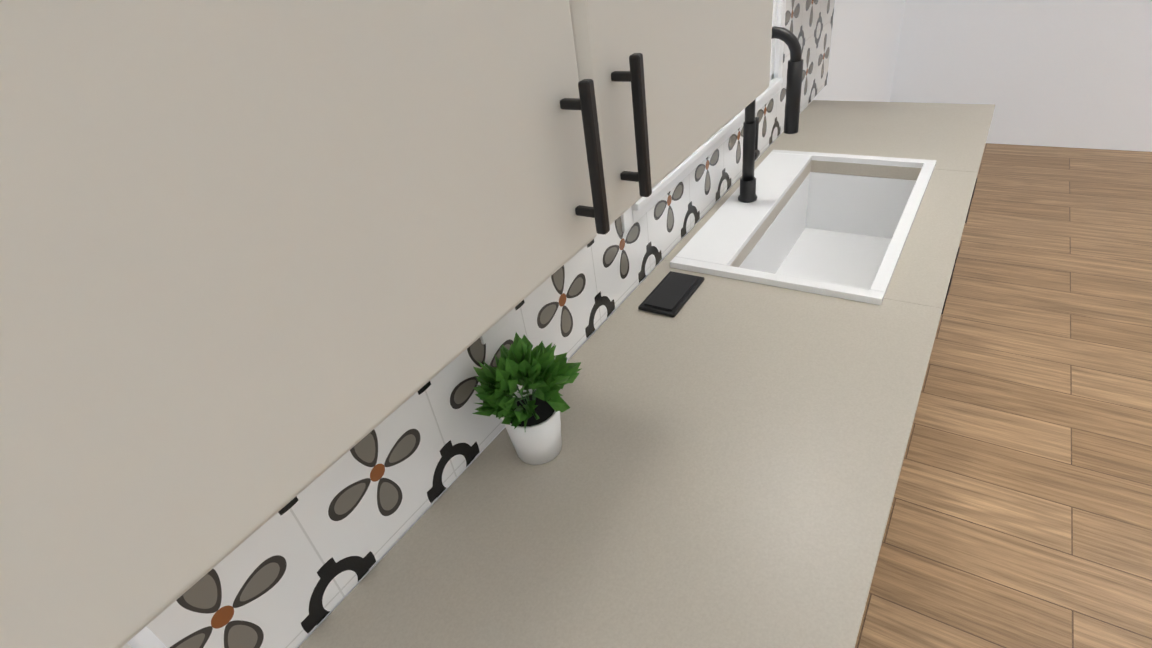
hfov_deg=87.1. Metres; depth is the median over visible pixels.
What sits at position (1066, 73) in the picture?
wall
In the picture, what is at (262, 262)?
upper cabinet
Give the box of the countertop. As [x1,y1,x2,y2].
[298,100,994,647]
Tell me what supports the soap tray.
on the countertop
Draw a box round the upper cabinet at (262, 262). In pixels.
[0,0,772,647]
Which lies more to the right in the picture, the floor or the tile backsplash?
the floor
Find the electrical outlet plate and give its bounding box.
[480,314,508,343]
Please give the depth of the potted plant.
0.97 m
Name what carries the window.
in the wall at (865, 36)
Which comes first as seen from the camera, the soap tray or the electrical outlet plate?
the electrical outlet plate
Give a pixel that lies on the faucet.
(751, 152)
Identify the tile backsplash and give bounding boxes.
[147,0,834,647]
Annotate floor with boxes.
[855,143,1151,647]
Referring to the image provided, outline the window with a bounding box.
[621,0,785,231]
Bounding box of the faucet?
[738,26,802,202]
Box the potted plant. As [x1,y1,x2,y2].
[472,332,581,464]
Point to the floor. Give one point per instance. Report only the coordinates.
(1020, 515)
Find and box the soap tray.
[638,271,703,316]
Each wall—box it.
[127,0,904,647]
[890,0,1151,151]
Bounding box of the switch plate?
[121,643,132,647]
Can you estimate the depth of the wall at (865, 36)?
3.04 m

